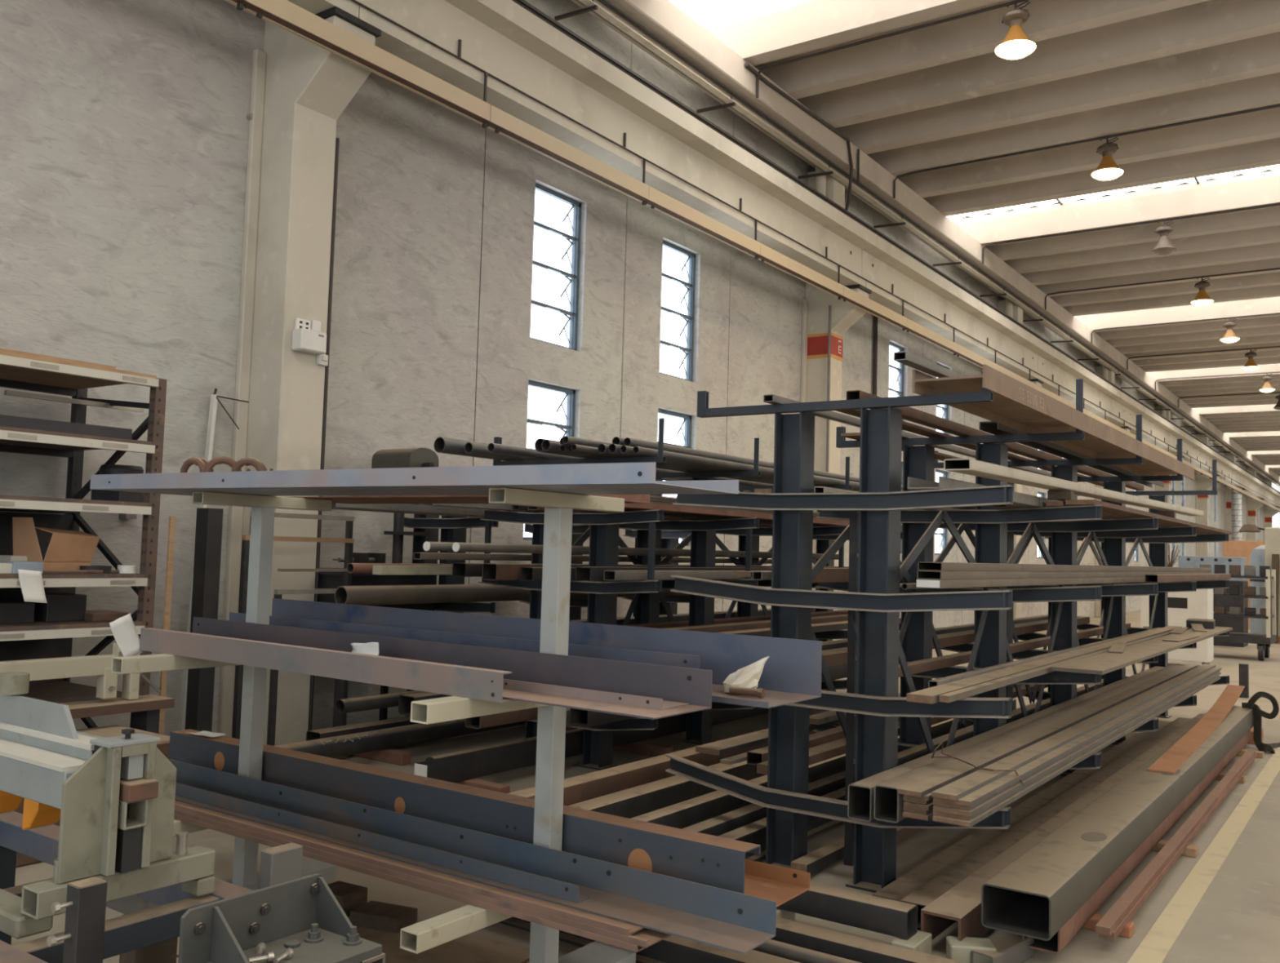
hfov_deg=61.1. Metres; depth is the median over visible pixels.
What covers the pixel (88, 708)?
plank
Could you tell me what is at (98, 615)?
stock
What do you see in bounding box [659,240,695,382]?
window
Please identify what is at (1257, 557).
gas cylinder
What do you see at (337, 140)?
pipe
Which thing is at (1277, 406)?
pendant lamp
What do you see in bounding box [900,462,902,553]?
window
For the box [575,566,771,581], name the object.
channel
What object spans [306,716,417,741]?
tube
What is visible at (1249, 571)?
block
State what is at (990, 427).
channel
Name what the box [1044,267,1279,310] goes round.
conduit pipe
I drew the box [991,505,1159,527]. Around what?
tube
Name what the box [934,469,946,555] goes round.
window
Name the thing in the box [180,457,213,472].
ring
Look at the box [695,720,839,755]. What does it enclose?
bar
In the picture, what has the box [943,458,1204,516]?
tube
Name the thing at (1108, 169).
pendant lamp
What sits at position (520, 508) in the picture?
tube
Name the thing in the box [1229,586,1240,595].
block
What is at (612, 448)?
pipe
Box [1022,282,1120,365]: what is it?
roof beam
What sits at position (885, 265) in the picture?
beam
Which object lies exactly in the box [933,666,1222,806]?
bar
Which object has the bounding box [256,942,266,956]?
bolt
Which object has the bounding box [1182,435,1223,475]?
beam
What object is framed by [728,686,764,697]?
bolt
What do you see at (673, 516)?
tube
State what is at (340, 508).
bar
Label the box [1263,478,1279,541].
concrete column
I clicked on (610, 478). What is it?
channel
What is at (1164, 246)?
pendant lamp
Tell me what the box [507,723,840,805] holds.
tube
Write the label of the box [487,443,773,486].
pipe
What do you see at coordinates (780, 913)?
plank
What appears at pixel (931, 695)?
bar
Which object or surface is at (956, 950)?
block
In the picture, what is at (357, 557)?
bench vice
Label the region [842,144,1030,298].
roof beam
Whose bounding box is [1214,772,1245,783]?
wood block
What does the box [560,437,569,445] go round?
pipe
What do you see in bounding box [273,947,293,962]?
bolt
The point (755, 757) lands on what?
tube
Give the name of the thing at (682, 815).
tube
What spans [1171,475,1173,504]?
window
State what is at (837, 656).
channel
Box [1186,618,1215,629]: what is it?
offcut
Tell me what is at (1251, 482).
beam
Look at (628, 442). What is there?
pipe
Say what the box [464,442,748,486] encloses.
pipe
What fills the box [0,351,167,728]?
storage shelf
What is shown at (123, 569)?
tape roll
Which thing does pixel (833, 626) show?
bar
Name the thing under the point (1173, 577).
tube
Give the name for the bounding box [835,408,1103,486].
bar
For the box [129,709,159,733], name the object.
bin
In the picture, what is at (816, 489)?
tube
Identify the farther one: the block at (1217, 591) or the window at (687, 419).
the block at (1217, 591)
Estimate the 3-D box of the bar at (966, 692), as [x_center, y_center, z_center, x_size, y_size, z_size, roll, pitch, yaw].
[3.485,1.243,7.982,0.048,0.030,7.400,-1,-4,35]
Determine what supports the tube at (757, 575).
on the rack at (881, 504)
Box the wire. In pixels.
[931,742,1024,786]
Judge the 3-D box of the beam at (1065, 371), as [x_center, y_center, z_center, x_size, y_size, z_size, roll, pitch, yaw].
[11.939,-2.387,29.108,0.700,0.800,9.968,-1,-4,35]
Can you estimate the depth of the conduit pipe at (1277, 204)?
20.63 m
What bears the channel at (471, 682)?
on the stand at (420, 937)
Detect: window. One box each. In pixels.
[523,380,575,540]
[529,182,581,351]
[657,408,691,546]
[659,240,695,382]
[888,342,903,431]
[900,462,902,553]
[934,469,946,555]
[936,363,948,434]
[1037,492,1044,558]
[1134,546,1137,562]
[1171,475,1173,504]
[1181,475,1182,506]
[1214,495,1215,521]
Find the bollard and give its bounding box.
[1239,663,1248,698]
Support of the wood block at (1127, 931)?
on the floor at (1237, 918)
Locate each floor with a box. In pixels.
[11,610,1279,962]
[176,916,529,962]
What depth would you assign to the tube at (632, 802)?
6.62 m
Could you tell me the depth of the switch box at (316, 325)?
8.74 m
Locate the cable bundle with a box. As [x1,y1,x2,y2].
[744,62,859,210]
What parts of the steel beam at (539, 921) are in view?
sheet strip, sheet strip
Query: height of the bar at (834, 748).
0.050 m
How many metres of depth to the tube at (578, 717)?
7.52 m
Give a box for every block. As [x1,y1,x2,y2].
[119,914,177,962]
[259,842,302,888]
[328,880,367,917]
[349,748,411,765]
[349,900,417,933]
[455,778,510,793]
[521,724,578,730]
[612,741,673,756]
[946,936,996,962]
[1047,490,1074,500]
[1081,914,1133,938]
[1151,840,1198,857]
[1156,511,1175,518]
[1199,564,1211,568]
[1213,564,1226,573]
[1214,588,1226,595]
[1214,606,1226,613]
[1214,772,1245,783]
[1229,564,1240,575]
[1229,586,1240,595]
[1229,606,1240,614]
[1236,749,1263,759]
[1244,565,1255,576]
[1244,586,1256,595]
[1244,607,1256,615]
[1247,727,1263,744]
[1259,565,1271,577]
[1259,586,1271,596]
[1259,608,1271,616]
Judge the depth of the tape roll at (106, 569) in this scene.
6.69 m
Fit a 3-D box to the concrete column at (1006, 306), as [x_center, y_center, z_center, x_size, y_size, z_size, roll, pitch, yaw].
[8.784,-0.386,25.058,0.930,7.720,0.850,-1,-4,35]
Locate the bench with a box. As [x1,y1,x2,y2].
[317,568,438,727]
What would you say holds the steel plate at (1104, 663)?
on the rack at (881, 504)
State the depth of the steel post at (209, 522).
7.70 m
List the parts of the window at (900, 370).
stay arm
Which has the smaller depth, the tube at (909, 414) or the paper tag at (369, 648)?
the paper tag at (369, 648)
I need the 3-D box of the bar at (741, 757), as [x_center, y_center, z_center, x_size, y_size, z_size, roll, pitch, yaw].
[2.426,1.792,8.803,0.070,0.020,6.800,-1,-4,35]
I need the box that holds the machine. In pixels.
[0,672,215,939]
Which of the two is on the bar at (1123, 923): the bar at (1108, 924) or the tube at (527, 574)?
the bar at (1108, 924)
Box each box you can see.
[0,555,27,563]
[0,560,44,573]
[0,563,12,573]
[12,517,99,570]
[291,328,326,355]
[310,320,321,332]
[316,354,328,366]
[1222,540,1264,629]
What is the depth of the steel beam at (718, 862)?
4.29 m
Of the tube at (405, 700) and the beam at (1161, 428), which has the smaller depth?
the tube at (405, 700)
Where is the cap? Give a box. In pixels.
[246,113,253,120]
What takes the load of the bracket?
on the slab
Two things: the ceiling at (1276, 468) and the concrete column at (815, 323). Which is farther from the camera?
the ceiling at (1276, 468)
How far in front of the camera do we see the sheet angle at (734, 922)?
3.84 m
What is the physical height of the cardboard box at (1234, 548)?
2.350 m
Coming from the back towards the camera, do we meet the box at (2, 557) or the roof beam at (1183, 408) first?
the roof beam at (1183, 408)
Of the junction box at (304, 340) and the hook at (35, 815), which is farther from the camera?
the junction box at (304, 340)
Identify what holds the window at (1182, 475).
in the wall at (124, 124)
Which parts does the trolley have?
frame post, frame post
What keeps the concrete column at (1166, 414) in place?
on the floor at (1237, 918)
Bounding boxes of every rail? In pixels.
[224,0,1279,512]
[511,0,1279,493]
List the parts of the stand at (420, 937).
arm, arm, post, arm, arm, arm, post, arm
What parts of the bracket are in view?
plate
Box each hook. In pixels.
[0,791,22,813]
[22,798,61,830]
[213,388,248,429]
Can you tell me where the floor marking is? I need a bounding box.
[1127,747,1279,962]
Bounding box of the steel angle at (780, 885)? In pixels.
[744,859,810,906]
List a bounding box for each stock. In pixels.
[0,600,35,623]
[23,592,86,622]
[84,609,129,622]
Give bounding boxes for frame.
[0,643,160,700]
[0,811,253,962]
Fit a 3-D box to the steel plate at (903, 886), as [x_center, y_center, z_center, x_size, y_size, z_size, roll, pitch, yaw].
[3.244,2.206,8.010,0.160,0.050,7.300,-1,-4,35]
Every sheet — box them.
[17,568,47,603]
[291,494,649,503]
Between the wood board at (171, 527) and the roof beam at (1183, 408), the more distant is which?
the roof beam at (1183, 408)
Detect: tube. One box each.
[4,390,144,412]
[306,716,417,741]
[372,565,452,574]
[398,692,453,716]
[413,552,772,564]
[413,689,827,782]
[452,563,524,577]
[465,707,537,728]
[482,563,848,580]
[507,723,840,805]
[511,505,766,527]
[520,567,584,581]
[527,506,772,527]
[565,707,572,727]
[568,760,765,818]
[569,664,847,728]
[570,608,762,621]
[570,608,815,625]
[574,509,813,527]
[604,570,771,581]
[631,698,1016,829]
[663,613,848,632]
[681,703,1033,836]
[746,684,1020,765]
[752,571,771,580]
[763,394,1051,476]
[776,882,917,939]
[812,567,848,583]
[813,486,955,509]
[822,614,1048,650]
[846,390,1144,490]
[847,666,1164,822]
[874,665,1181,823]
[893,351,964,377]
[897,679,1103,766]
[898,622,1130,677]
[915,577,1145,588]
[916,570,1211,579]
[917,561,1211,572]
[928,627,1160,688]
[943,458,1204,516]
[970,933,1034,962]
[981,706,1253,941]
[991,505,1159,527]
[1022,729,1250,954]
[1145,573,1231,582]
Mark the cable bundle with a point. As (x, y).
(748, 66)
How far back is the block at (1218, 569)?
19.71 m
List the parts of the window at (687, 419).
stay arm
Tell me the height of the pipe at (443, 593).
0.148 m
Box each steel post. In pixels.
[46,876,107,962]
[185,508,223,732]
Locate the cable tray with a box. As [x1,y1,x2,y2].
[554,0,1279,487]
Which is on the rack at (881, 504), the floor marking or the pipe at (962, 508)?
the pipe at (962, 508)
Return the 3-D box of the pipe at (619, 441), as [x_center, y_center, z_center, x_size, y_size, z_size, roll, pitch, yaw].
[1.623,-0.083,10.576,0.072,0.071,6.280,-1,-4,35]
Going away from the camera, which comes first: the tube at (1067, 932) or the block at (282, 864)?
the block at (282, 864)
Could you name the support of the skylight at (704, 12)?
attached to the ceiling at (786, 0)
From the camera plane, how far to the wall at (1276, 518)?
79.65 m
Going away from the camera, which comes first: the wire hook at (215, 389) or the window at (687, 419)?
the wire hook at (215, 389)
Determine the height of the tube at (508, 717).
0.120 m
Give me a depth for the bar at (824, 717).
7.16 m
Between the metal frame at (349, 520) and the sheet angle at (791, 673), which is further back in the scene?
the metal frame at (349, 520)
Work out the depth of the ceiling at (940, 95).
15.09 m
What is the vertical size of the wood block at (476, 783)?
0.085 m
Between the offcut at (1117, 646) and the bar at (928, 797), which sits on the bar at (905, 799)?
the bar at (928, 797)
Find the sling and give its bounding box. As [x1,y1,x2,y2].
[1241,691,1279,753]
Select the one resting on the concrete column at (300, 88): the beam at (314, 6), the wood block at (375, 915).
the beam at (314, 6)
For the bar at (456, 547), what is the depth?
8.54 m
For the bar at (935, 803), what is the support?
on the bar at (1001, 796)
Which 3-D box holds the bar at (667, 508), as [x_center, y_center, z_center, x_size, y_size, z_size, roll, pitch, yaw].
[0.572,0.248,8.825,0.160,0.045,6.900,-1,-4,35]
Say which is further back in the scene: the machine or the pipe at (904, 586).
the pipe at (904, 586)
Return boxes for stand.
[111,487,635,962]
[1177,555,1248,647]
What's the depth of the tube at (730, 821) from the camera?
6.13 m
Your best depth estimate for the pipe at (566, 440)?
7.89 m
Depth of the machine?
3.12 m
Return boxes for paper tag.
[109,613,144,656]
[188,730,225,737]
[351,642,378,655]
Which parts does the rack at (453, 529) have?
post, arm, post, arm, arm, arm, post, post, arm, arm, post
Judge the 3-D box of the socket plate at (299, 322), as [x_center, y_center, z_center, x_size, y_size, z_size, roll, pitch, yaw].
[-2.699,-1.248,8.678,0.032,0.100,0.140,-1,-4,35]
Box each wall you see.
[0,0,1266,736]
[1271,482,1279,527]
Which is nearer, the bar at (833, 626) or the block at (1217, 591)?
the bar at (833, 626)
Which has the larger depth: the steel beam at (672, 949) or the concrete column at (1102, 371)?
the concrete column at (1102, 371)
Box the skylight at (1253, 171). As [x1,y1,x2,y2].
[946,164,1279,220]
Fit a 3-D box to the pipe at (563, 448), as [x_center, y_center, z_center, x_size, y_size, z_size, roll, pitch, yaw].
[1.329,-0.018,10.581,0.052,0.051,6.600,-1,-4,35]
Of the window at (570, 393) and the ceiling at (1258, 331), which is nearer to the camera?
the window at (570, 393)
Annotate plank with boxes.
[60,694,174,719]
[776,908,795,921]
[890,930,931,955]
[1271,554,1279,643]
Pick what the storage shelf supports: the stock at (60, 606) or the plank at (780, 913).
the stock at (60, 606)
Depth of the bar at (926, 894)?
6.17 m
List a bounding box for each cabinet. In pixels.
[1140,588,1213,665]
[1264,527,1279,642]
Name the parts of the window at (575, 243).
stay arm, stay arm, stay arm, stay arm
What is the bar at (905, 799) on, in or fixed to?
on the bar at (929, 806)
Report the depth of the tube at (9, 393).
7.04 m
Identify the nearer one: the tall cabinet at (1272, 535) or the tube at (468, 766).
the tube at (468, 766)
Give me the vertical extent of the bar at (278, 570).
0.020 m
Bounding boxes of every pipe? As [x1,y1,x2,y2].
[307,137,339,730]
[334,584,689,605]
[335,690,425,714]
[346,563,453,573]
[433,437,751,491]
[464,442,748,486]
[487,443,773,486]
[534,438,773,484]
[541,439,773,483]
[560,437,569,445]
[560,444,773,482]
[562,435,612,447]
[568,444,773,480]
[570,444,859,492]
[597,444,859,491]
[608,444,859,490]
[612,436,625,445]
[620,445,859,489]
[623,437,902,489]
[632,446,902,491]
[752,939,861,962]
[755,0,1028,97]
[826,305,831,472]
[872,315,878,395]
[893,104,1279,198]
[901,582,928,590]
[950,506,975,509]
[982,203,1279,263]
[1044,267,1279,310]
[1091,312,1279,343]
[1126,346,1279,369]
[1155,371,1279,391]
[1177,391,1279,407]
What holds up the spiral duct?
on the fan
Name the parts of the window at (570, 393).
stay arm, stay arm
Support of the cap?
attached to the wall at (124, 124)
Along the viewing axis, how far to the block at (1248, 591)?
19.41 m
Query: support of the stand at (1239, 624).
on the floor at (1237, 918)
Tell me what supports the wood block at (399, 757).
on the floor at (1237, 918)
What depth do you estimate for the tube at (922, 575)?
6.50 m
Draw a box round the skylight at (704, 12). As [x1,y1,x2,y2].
[669,0,786,26]
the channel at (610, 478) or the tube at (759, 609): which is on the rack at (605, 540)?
the tube at (759, 609)
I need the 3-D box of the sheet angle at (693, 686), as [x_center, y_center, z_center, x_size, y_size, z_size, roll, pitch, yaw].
[-1.058,0.684,4.241,2.945,0.122,0.330,-1,-4,36]
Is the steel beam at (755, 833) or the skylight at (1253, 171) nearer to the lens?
the steel beam at (755, 833)
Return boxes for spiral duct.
[1231,488,1242,540]
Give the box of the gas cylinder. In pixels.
[1249,545,1265,634]
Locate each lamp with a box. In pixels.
[995,0,1035,59]
[1091,137,1123,180]
[1151,221,1177,255]
[1191,277,1213,306]
[1220,318,1239,342]
[1238,524,1264,532]
[1242,349,1259,370]
[1259,373,1275,392]
[1273,395,1279,409]
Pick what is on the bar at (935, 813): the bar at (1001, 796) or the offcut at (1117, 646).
the bar at (1001, 796)
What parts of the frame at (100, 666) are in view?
rod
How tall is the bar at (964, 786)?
0.020 m
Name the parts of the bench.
leg, leg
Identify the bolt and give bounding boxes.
[248,951,274,962]
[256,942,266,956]
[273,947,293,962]
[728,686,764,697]
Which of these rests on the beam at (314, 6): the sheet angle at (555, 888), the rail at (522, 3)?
the rail at (522, 3)
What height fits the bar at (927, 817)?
0.020 m
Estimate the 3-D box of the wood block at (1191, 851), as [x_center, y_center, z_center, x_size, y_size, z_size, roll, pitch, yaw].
[3.024,2.110,6.269,0.360,0.050,0.090,-1,-4,35]
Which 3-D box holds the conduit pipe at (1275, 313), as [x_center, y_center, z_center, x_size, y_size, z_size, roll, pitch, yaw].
[19.021,-4.122,25.442,15.949,0.400,0.039,-1,-4,35]
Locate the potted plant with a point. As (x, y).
(1171, 564)
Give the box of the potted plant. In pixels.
[1167,544,1180,567]
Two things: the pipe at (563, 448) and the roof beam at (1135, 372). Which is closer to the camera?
the pipe at (563, 448)
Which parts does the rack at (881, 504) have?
plate, post, arm, arm, arm, rail, plate, post, arm, post, arm, arm, arm, rail, arm, post, post, rail, arm, post, arm, arm, post, plate, arm, post, arm, arm, arm, post, plate, rail, arm, arm, arm, post, plate, arm, rail, arm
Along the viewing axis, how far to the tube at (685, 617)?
10.57 m
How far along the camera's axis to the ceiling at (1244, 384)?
39.07 m
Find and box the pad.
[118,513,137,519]
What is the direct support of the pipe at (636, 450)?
on the rack at (605, 540)
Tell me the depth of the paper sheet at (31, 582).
6.24 m
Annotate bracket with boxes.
[177,873,382,962]
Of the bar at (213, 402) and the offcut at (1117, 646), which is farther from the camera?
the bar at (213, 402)
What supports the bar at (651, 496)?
on the bar at (651, 499)
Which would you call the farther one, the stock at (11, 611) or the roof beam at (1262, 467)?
the roof beam at (1262, 467)
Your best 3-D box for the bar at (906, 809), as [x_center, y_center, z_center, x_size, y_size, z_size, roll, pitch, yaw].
[3.442,1.726,7.985,0.108,0.020,7.740,-1,-4,35]
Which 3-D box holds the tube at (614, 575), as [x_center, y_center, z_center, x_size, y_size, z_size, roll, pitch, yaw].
[1.446,0.863,10.058,0.100,0.070,5.800,-1,-4,35]
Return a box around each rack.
[404,514,691,716]
[478,417,902,770]
[665,371,1229,893]
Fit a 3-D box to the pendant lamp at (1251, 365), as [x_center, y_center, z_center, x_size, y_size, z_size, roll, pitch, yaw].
[17.994,-3.579,31.936,0.448,0.627,0.448,-1,-4,35]
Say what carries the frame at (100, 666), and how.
on the plank at (88, 708)
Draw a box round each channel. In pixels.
[89,462,738,496]
[106,895,385,962]
[139,627,516,702]
[331,502,525,516]
[418,503,533,512]
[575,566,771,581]
[622,609,848,628]
[624,508,902,531]
[770,916,964,962]
[822,616,1089,666]
[907,476,1115,519]
[920,713,1205,941]
[979,421,1164,487]
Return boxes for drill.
[371,448,439,563]
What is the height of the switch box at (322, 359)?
0.090 m
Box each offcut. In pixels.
[43,570,86,573]
[62,569,119,573]
[86,570,102,573]
[1107,641,1126,653]
[1162,635,1199,642]
[1168,627,1187,634]
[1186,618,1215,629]
[1191,623,1207,631]
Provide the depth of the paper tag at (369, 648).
4.24 m
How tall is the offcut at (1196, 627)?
0.043 m
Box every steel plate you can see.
[751,950,799,962]
[871,720,1172,901]
[1051,626,1232,675]
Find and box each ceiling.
[702,0,1279,216]
[721,0,1274,218]
[951,169,1279,316]
[1074,296,1279,372]
[1146,363,1279,408]
[1192,404,1279,433]
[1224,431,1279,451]
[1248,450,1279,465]
[1265,465,1279,476]
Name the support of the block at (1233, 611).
on the trolley
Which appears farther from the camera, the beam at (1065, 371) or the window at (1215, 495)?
the window at (1215, 495)
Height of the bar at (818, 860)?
0.060 m
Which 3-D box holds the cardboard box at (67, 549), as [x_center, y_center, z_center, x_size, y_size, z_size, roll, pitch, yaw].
[-3.587,0.393,6.644,0.285,0.330,0.404,0,-4,21]
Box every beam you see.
[168,728,760,893]
[173,800,671,952]
[275,719,525,758]
[287,0,359,17]
[355,0,876,286]
[498,916,795,962]
[570,0,853,168]
[717,786,844,861]
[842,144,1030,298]
[861,235,1048,380]
[911,364,1194,479]
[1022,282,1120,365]
[1037,345,1135,426]
[1114,353,1176,405]
[1127,400,1188,455]
[1170,396,1213,433]
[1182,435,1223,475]
[1208,425,1239,453]
[1217,457,1248,488]
[1235,445,1259,467]
[1243,474,1267,498]
[1255,461,1275,479]
[1262,485,1279,506]
[1272,473,1279,484]
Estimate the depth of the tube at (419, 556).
8.42 m
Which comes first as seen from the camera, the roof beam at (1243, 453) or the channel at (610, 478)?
the channel at (610, 478)
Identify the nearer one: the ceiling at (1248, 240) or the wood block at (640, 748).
the wood block at (640, 748)
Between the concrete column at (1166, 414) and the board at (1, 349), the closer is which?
the board at (1, 349)
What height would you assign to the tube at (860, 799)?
0.155 m
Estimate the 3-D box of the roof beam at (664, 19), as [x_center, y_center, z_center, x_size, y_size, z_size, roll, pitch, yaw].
[0.272,-5.455,13.110,0.540,0.390,9.964,-1,-4,35]
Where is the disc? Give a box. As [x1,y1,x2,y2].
[98,464,144,475]
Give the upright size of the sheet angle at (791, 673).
0.200 m
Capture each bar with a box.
[177,394,217,730]
[277,568,347,571]
[331,507,480,517]
[422,541,453,551]
[425,728,583,760]
[452,542,838,559]
[624,502,849,525]
[649,495,819,514]
[649,497,819,516]
[649,500,849,521]
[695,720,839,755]
[715,616,901,637]
[720,752,746,764]
[733,571,753,577]
[754,488,773,493]
[756,684,1048,774]
[791,836,844,875]
[808,693,900,724]
[822,614,1046,642]
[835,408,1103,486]
[840,432,961,461]
[897,664,1197,797]
[899,717,1192,928]
[902,797,933,804]
[902,806,933,814]
[902,811,933,821]
[903,792,933,800]
[903,801,934,810]
[906,626,1182,704]
[931,664,1215,800]
[932,676,1220,827]
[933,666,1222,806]
[933,671,1219,810]
[933,672,1221,817]
[933,675,1219,821]
[939,626,1191,702]
[1045,501,1210,533]
[1065,499,1233,534]
[1095,749,1255,936]
[1098,751,1257,940]
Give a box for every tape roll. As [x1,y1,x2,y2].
[80,565,111,573]
[117,564,136,573]
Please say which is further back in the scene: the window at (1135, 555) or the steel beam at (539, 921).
the window at (1135, 555)
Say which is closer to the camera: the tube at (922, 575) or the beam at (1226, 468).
the tube at (922, 575)
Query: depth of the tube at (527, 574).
7.92 m
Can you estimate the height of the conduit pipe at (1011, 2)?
0.400 m
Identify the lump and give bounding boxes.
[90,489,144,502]
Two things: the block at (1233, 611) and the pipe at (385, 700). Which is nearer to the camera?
the pipe at (385, 700)
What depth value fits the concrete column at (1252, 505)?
65.81 m
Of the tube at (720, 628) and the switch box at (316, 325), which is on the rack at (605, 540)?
the tube at (720, 628)
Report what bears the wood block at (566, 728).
on the floor at (1237, 918)
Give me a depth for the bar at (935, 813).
5.47 m
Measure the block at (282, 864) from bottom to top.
0.665 m
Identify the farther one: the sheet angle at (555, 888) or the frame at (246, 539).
the frame at (246, 539)
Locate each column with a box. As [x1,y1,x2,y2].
[217,5,381,746]
[800,166,871,640]
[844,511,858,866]
[998,297,1044,618]
[1094,364,1131,617]
[1155,405,1184,566]
[1195,432,1220,556]
[1224,452,1245,540]
[1246,467,1265,541]
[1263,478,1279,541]
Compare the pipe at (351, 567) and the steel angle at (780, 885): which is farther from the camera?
the pipe at (351, 567)
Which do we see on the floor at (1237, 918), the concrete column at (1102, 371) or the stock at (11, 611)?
the concrete column at (1102, 371)
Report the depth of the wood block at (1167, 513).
9.75 m
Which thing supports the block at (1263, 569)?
on the trolley
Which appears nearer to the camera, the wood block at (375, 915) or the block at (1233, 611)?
the wood block at (375, 915)
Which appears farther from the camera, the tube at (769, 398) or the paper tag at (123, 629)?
the tube at (769, 398)
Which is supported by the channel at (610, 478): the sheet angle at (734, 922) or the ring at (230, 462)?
the ring at (230, 462)
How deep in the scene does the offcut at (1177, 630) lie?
9.99 m
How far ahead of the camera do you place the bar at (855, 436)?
8.10 m
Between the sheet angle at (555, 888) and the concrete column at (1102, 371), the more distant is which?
the concrete column at (1102, 371)
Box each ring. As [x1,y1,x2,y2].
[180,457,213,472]
[204,456,250,472]
[231,457,273,471]
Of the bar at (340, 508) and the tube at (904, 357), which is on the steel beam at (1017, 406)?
the tube at (904, 357)
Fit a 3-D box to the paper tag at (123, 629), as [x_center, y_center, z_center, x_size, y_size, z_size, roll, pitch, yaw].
[-2.285,0.692,4.831,0.021,0.210,0.177,-1,-4,35]
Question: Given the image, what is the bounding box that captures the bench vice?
[332,552,386,563]
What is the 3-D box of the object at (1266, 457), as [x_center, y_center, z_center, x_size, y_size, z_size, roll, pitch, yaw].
[43.553,-1.664,61.036,16.900,0.560,7.890,-1,-4,35]
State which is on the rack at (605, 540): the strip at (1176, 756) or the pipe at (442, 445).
the pipe at (442, 445)
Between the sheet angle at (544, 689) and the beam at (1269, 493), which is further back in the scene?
the beam at (1269, 493)
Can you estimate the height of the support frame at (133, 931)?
0.560 m
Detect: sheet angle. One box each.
[167,758,776,955]
[175,782,589,902]
[192,617,712,719]
[229,612,700,669]
[271,598,822,708]
[502,679,689,710]
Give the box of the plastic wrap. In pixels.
[723,656,769,693]
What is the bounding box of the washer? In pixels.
[284,939,300,948]
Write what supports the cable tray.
attached to the wall at (124, 124)
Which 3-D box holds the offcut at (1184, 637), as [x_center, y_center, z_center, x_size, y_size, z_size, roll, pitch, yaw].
[4.489,1.300,8.987,0.120,0.013,0.800,-1,-5,38]
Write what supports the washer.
in the bracket
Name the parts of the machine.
plate, plate, plate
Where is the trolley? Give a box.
[1213,569,1275,661]
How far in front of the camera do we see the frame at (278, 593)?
7.90 m
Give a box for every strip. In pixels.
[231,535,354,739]
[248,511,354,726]
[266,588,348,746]
[1146,684,1244,773]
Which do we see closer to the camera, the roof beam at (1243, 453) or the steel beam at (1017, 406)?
the steel beam at (1017, 406)
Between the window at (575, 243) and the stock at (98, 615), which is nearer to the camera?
the stock at (98, 615)
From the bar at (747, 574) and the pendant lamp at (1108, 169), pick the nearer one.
the bar at (747, 574)
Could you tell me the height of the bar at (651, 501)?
0.018 m
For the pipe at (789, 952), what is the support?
on the floor at (1237, 918)
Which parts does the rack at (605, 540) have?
post, arm, arm, rail, arm, plate, post, post, arm, arm, plate, post, rail, arm, post, arm, arm, rail, post, arm, arm, arm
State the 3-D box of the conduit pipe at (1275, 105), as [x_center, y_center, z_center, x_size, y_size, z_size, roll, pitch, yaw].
[10.815,-5.091,13.758,15.949,0.400,0.039,-1,-4,35]
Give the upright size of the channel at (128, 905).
0.100 m
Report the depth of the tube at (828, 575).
6.62 m
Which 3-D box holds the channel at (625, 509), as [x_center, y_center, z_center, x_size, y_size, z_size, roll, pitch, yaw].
[1.399,0.360,10.255,0.120,0.080,6.000,-1,-4,35]
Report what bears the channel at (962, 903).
on the floor at (1237, 918)
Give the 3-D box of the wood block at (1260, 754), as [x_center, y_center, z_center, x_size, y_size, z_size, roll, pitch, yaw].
[5.276,2.378,9.502,0.330,0.050,0.090,-1,-4,35]
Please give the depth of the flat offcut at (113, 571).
6.78 m
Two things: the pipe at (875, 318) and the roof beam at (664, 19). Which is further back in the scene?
the pipe at (875, 318)
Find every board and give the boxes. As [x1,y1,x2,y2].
[0,348,115,368]
[158,516,175,734]
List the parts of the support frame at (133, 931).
leg, rail, cross rail, cross rail, rail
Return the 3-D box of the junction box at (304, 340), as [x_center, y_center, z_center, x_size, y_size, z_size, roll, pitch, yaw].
[-2.643,-1.118,8.668,0.132,0.170,0.250,-1,-4,35]
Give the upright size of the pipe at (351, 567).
0.071 m
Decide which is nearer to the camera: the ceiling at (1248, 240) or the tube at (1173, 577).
the tube at (1173, 577)
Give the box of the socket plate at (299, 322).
[294,317,311,329]
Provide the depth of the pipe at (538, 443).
8.27 m
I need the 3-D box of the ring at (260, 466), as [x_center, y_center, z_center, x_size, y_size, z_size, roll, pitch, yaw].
[-1.766,-0.029,4.958,0.194,0.157,0.078,1,-4,4]
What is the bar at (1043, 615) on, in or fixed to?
on the rack at (881, 504)
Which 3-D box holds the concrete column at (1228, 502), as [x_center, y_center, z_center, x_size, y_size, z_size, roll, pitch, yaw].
[31.646,2.314,57.611,0.930,7.720,0.540,-1,-4,35]
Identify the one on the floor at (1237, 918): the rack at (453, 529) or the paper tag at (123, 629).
the rack at (453, 529)
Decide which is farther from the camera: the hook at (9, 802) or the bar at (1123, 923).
the bar at (1123, 923)
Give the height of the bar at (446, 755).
0.120 m

